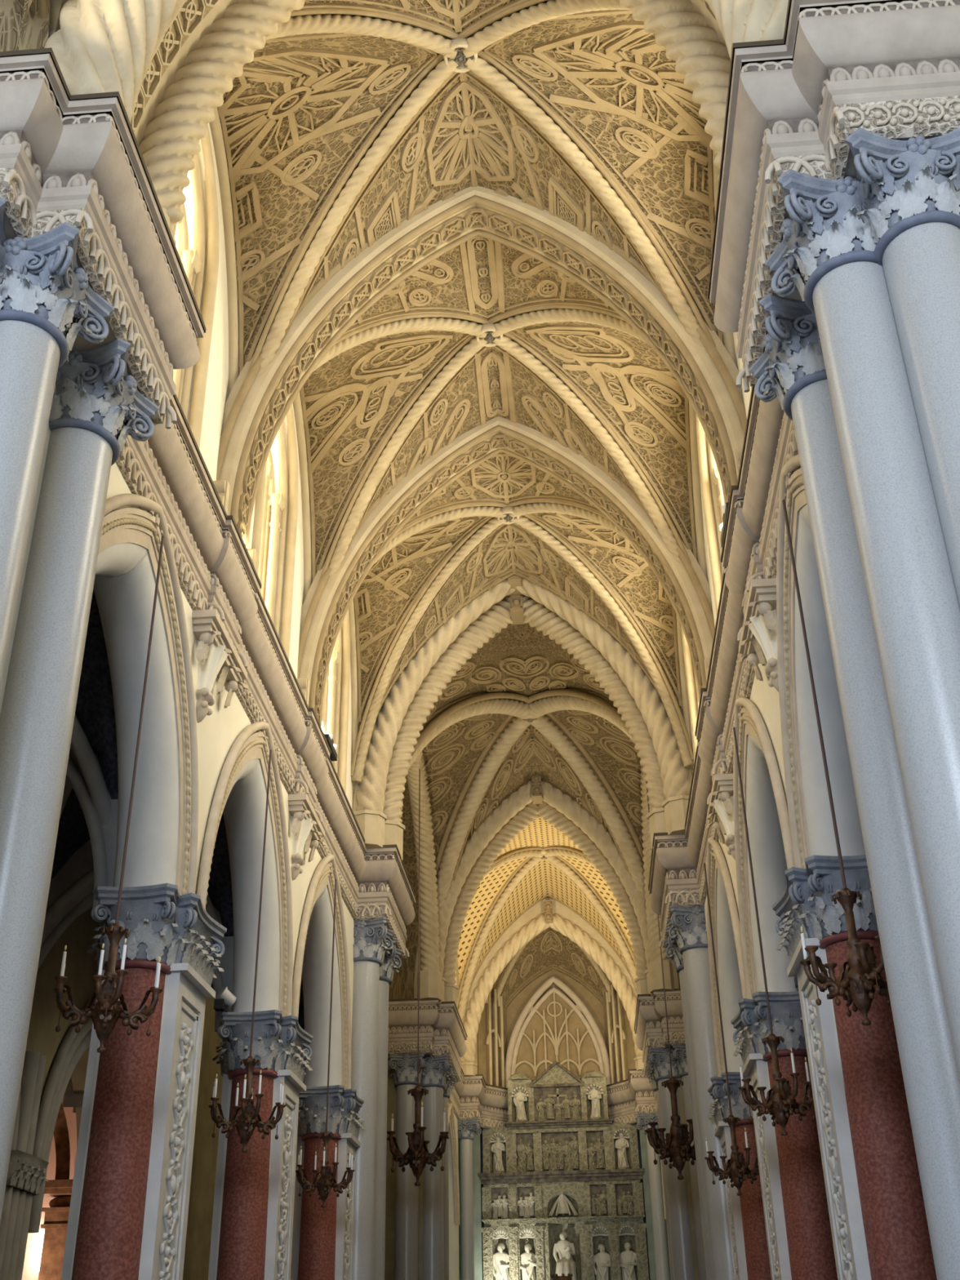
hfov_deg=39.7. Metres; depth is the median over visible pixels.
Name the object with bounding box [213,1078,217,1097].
candle
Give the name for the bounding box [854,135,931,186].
volute
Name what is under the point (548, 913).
arch
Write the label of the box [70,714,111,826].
vault
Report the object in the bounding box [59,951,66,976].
candle
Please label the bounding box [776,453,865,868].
arch
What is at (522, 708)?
bay
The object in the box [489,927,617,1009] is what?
vault
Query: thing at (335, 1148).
candle
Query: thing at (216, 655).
corbel
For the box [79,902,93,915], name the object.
vault
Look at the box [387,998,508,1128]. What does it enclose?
crown molding
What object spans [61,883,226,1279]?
pier
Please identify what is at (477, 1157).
wall
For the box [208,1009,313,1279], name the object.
pier
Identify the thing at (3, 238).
granite column
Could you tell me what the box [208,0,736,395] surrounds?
bay
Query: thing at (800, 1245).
pier
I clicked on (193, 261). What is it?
window
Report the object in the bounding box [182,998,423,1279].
wall
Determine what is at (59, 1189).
pier
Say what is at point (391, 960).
granite column
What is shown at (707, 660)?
bracket
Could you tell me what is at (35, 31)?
ceiling
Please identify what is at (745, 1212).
pier
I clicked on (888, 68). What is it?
crown molding
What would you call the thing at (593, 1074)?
hood
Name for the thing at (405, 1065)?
granite column
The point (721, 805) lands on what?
corbel
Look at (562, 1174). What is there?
altarpiece
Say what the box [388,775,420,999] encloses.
wall
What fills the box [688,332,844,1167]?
wall
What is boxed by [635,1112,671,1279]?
granite column
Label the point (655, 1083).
granite column
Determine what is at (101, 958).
candle
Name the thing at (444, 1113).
candle
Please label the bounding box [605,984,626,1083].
colonnette
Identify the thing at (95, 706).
ceiling
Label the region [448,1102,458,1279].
wall
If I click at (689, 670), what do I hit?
window
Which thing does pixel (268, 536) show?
window
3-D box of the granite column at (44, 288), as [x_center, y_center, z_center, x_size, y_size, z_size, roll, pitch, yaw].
[-3.784,1.230,9.105,1.109,10.150,1.109,-3,-30,3]
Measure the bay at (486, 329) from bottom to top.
6.000 m
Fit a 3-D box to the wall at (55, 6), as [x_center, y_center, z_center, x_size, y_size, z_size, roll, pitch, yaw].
[-6.391,-2.112,11.484,4.780,18.400,0.900,-3,-30,3]
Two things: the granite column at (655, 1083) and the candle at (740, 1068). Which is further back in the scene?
the granite column at (655, 1083)
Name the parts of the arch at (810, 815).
hood mould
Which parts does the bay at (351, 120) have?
rib moulding, rib moulding, rib moulding, rib moulding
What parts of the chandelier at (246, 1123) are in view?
arm, stem, arm, hanging cord, arm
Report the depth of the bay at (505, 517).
28.76 m
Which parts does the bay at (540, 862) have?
rib moulding, rib moulding, rib moulding, rib moulding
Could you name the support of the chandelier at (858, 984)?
hanging from the arch at (810, 815)
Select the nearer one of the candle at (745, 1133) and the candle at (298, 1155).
the candle at (745, 1133)
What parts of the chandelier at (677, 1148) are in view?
hanging cord, arm, arm, stem, arm, arm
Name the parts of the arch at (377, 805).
rope moulding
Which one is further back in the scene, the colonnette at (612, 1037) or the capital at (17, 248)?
the colonnette at (612, 1037)
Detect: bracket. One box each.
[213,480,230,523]
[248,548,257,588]
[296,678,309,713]
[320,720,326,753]
[704,657,712,691]
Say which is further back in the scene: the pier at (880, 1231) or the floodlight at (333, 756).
the floodlight at (333, 756)
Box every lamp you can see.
[37,1229,44,1271]
[551,1273,573,1279]
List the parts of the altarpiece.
relief panel, relief panel, pediment moulding, altar cornice, altar cornice, altar cornice, relief panel, relief panel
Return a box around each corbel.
[191,608,248,722]
[288,793,326,880]
[705,773,735,860]
[737,577,778,691]
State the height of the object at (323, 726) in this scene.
0.619 m
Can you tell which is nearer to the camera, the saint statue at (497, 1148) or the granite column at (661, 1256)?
the granite column at (661, 1256)
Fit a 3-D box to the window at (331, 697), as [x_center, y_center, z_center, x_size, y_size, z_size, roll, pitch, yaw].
[-3.243,0.671,26.892,0.820,5.400,2.600,-3,-30,3]
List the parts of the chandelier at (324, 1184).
arm, stem, arm, hanging cord, arm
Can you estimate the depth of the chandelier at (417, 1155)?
32.57 m
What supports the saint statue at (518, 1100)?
on the altarpiece
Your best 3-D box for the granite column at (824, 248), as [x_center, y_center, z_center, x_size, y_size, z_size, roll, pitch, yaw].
[3.094,0.863,8.702,1.109,10.150,1.109,-3,-30,3]
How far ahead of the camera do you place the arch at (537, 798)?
41.52 m
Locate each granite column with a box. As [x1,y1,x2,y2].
[0,197,7,284]
[0,222,114,692]
[0,338,159,1222]
[351,916,394,1279]
[373,937,402,1279]
[387,1052,425,1279]
[421,1054,452,1279]
[443,1065,457,1279]
[457,1118,481,1279]
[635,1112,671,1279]
[645,1058,673,1279]
[646,1047,694,1279]
[663,926,712,1279]
[666,904,733,1279]
[671,1043,706,1279]
[749,293,959,1279]
[764,168,959,1084]
[845,127,959,607]
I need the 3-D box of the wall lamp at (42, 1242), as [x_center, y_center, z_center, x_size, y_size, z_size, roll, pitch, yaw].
[-8.893,12.449,27.253,0.178,1.050,0.239,-3,-30,3]
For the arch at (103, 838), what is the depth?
15.94 m
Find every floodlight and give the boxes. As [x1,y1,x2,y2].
[324,733,337,760]
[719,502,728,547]
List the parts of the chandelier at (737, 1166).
hanging cord, arm, arm, stem, arm, arm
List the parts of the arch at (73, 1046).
arch moulding, arch moulding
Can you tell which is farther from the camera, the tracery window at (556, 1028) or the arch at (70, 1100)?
the tracery window at (556, 1028)
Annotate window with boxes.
[171,124,218,448]
[251,404,297,659]
[321,609,350,793]
[504,975,611,1089]
[680,625,699,757]
[695,413,725,613]
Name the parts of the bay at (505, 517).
rib moulding, rib moulding, rib moulding, rib moulding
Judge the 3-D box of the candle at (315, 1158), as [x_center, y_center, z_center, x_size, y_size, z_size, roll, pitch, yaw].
[-2.800,8.895,22.650,0.031,0.255,0.031,-15,-32,23]
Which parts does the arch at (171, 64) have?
rope moulding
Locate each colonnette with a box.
[485,986,505,1087]
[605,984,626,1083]
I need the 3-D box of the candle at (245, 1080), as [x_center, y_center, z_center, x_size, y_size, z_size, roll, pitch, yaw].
[-3.003,5.734,16.988,0.031,0.255,0.031,8,-31,-16]
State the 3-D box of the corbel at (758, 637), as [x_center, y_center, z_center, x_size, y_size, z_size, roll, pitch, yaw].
[3.567,0.210,16.602,0.551,1.240,1.700,-3,-30,3]
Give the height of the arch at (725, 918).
3.865 m
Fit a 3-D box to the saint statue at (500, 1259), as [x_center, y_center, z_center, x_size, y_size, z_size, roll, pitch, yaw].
[0.757,22.492,47.344,0.760,1.909,0.665,8,-31,-16]
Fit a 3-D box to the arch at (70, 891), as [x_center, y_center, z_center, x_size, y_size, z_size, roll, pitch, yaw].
[-5.780,4.557,21.659,5.499,3.823,0.774,-3,-30,3]
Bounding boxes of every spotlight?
[213,986,235,1012]
[794,976,798,987]
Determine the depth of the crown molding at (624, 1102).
40.22 m
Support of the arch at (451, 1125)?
attached to the wall at (453, 1228)
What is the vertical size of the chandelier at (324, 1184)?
5.650 m
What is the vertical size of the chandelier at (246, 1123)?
5.650 m
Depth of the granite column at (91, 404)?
11.01 m
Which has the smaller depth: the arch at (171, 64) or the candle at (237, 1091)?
the arch at (171, 64)
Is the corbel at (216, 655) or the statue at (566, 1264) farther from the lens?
the statue at (566, 1264)
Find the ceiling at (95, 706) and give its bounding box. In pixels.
[50,588,304,1030]
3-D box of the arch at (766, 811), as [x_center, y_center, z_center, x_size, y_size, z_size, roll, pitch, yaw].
[4.205,2.530,18.658,0.845,3.865,5.310,-3,-30,3]
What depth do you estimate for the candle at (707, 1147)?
21.95 m
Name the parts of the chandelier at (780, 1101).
hanging cord, arm, arm, stem, arm, arm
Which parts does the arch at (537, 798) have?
rope moulding, rope moulding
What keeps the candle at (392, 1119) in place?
on the chandelier at (417, 1155)
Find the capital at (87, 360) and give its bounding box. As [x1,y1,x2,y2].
[63,349,137,395]
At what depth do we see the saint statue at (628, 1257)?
47.05 m
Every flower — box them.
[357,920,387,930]
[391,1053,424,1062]
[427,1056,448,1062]
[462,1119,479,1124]
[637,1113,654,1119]
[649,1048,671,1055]
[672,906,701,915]
[762,333,772,354]
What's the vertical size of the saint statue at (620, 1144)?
1.300 m
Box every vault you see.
[59,777,225,958]
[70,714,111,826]
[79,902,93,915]
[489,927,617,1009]
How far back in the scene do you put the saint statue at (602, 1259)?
47.11 m
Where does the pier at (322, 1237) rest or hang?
on the floor
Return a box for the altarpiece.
[477,1060,648,1279]
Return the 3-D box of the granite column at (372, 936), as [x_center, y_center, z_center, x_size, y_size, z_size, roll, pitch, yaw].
[-2.319,10.408,25.401,1.109,10.150,1.109,-3,-30,3]
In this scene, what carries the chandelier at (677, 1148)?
hanging from the bay at (522, 708)
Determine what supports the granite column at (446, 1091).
on the floor
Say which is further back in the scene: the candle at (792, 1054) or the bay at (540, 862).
the bay at (540, 862)
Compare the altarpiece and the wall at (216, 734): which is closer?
the wall at (216, 734)
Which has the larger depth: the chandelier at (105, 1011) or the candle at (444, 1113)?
the candle at (444, 1113)
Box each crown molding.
[0,47,416,958]
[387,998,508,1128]
[606,988,685,1124]
[648,0,959,947]
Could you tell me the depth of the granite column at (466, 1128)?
46.80 m
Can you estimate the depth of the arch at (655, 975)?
38.87 m
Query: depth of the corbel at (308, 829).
21.86 m
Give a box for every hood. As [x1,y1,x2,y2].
[506,1072,533,1082]
[580,1070,606,1079]
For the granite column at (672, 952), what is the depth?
26.95 m
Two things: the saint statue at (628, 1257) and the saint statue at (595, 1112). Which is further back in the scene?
the saint statue at (595, 1112)
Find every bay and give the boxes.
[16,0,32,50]
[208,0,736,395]
[293,235,707,601]
[348,452,693,809]
[406,622,645,908]
[454,817,638,1024]
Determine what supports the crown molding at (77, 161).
attached to the wall at (216, 734)
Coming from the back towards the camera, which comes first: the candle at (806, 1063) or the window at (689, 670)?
the window at (689, 670)
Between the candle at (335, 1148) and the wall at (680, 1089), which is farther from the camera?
the wall at (680, 1089)
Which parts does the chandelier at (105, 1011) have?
arm, arm, stem, arm, hanging cord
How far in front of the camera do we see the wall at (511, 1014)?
52.91 m
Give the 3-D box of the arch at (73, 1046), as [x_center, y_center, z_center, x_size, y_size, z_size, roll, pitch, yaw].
[-7.193,8.701,24.400,0.260,4.308,4.779,-3,-30,3]
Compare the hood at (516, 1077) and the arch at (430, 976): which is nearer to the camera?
the arch at (430, 976)
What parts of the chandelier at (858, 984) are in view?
hanging cord, arm, arm, stem, arm, arm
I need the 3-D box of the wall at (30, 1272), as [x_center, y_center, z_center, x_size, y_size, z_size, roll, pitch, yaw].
[-10.021,7.382,18.602,3.300,9.000,22.000,-3,-30,3]
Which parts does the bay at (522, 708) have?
rib moulding, rib moulding, rib moulding, rib moulding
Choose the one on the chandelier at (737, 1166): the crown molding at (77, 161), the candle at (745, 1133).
the candle at (745, 1133)
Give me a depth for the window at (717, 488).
22.55 m
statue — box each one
[490,1137,505,1173]
[493,1243,509,1279]
[513,1088,527,1121]
[520,1244,536,1279]
[553,1231,576,1279]
[587,1085,602,1119]
[593,1244,610,1279]
[614,1133,630,1168]
[620,1242,636,1279]
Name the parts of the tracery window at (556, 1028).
panel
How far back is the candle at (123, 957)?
12.16 m
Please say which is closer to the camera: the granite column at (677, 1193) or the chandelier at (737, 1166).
the chandelier at (737, 1166)
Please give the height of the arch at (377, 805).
7.170 m
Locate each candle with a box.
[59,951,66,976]
[97,949,104,974]
[120,944,126,969]
[154,962,159,986]
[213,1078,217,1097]
[235,1087,239,1106]
[242,1079,246,1097]
[257,1075,262,1093]
[278,1084,281,1102]
[280,1085,284,1104]
[297,1155,299,1169]
[299,1149,302,1164]
[314,1155,316,1169]
[322,1150,324,1165]
[334,1146,337,1162]
[348,1152,351,1167]
[350,1154,352,1169]
[391,1118,393,1130]
[420,1106,423,1126]
[443,1111,445,1131]
[705,1141,709,1156]
[739,1066,744,1086]
[744,1131,748,1147]
[790,1053,795,1072]
[800,933,807,959]
[804,1062,809,1081]
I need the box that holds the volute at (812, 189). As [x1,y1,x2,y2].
[780,176,857,241]
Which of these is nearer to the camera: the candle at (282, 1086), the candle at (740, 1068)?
the candle at (740, 1068)
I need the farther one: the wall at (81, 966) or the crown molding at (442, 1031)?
the crown molding at (442, 1031)
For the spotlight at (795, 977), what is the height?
0.374 m
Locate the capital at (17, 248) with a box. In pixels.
[4,236,88,290]
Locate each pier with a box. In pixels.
[38,1102,73,1279]
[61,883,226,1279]
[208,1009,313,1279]
[290,1084,364,1279]
[707,1071,771,1279]
[730,991,837,1279]
[772,854,937,1279]
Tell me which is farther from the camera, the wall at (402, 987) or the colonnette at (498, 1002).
the colonnette at (498, 1002)
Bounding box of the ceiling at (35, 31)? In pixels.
[0,0,49,51]
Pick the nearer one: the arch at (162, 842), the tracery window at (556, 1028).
the arch at (162, 842)
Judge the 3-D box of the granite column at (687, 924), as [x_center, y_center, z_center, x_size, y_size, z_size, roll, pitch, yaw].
[4.520,10.043,25.000,1.109,10.150,1.109,-3,-30,3]
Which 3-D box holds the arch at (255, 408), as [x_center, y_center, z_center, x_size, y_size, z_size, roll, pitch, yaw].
[-0.001,-4.245,19.589,7.760,6.620,1.015,-3,-30,3]
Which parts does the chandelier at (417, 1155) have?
arm, arm, stem, hanging cord, arm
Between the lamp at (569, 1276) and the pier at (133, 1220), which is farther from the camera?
the lamp at (569, 1276)
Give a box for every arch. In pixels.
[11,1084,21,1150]
[28,1001,93,1232]
[37,839,233,1031]
[44,0,788,233]
[62,1064,304,1112]
[66,746,118,908]
[93,493,198,895]
[196,721,293,1017]
[216,186,746,568]
[291,853,351,1089]
[297,416,715,739]
[352,574,692,865]
[400,751,441,1002]
[413,774,678,1013]
[448,1102,459,1225]
[459,897,644,1076]
[640,758,674,994]
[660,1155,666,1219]
[706,837,746,1076]
[733,697,798,999]
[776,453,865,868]
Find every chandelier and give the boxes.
[53,536,164,1053]
[208,750,285,1152]
[295,879,355,1208]
[386,768,448,1186]
[644,781,696,1180]
[703,862,759,1195]
[733,727,815,1135]
[782,499,890,1026]
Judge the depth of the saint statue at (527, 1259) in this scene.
47.27 m
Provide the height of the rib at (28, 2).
6.350 m
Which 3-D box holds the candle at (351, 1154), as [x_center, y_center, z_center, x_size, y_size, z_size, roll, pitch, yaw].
[-2.148,8.757,22.308,0.031,0.255,0.031,8,-31,-16]
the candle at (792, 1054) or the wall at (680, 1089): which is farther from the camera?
the wall at (680, 1089)
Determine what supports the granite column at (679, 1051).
on the floor
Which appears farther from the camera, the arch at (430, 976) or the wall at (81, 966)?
the arch at (430, 976)
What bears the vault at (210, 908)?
attached to the ceiling at (95, 706)
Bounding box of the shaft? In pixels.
[0,1050,48,1279]
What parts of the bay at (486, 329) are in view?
rib moulding, rib moulding, rib moulding, rib moulding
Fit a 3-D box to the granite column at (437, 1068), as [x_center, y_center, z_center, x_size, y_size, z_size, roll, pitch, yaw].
[-1.320,16.754,36.668,1.109,10.150,1.109,-3,-30,3]
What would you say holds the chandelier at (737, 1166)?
hanging from the arch at (725, 918)
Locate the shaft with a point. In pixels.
(26, 1171)
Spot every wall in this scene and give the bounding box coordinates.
[0,122,354,1279]
[5,906,100,1232]
[22,1097,76,1279]
[48,0,68,38]
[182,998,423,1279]
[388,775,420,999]
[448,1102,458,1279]
[457,1122,659,1279]
[474,968,636,1093]
[676,1071,699,1279]
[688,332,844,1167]
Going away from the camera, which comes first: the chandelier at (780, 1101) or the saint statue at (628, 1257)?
the chandelier at (780, 1101)
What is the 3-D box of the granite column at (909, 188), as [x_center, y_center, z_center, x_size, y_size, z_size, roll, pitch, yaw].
[3.560,0.660,8.360,1.109,10.150,1.109,-3,-30,3]
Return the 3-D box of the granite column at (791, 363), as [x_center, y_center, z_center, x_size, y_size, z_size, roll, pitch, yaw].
[3.202,1.548,9.918,1.109,10.150,1.109,-3,-30,3]
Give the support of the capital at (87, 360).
on the granite column at (91, 404)
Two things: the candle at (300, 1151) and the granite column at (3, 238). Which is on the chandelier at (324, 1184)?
the candle at (300, 1151)
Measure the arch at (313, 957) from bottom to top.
3.865 m
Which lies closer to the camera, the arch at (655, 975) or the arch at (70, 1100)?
the arch at (70, 1100)

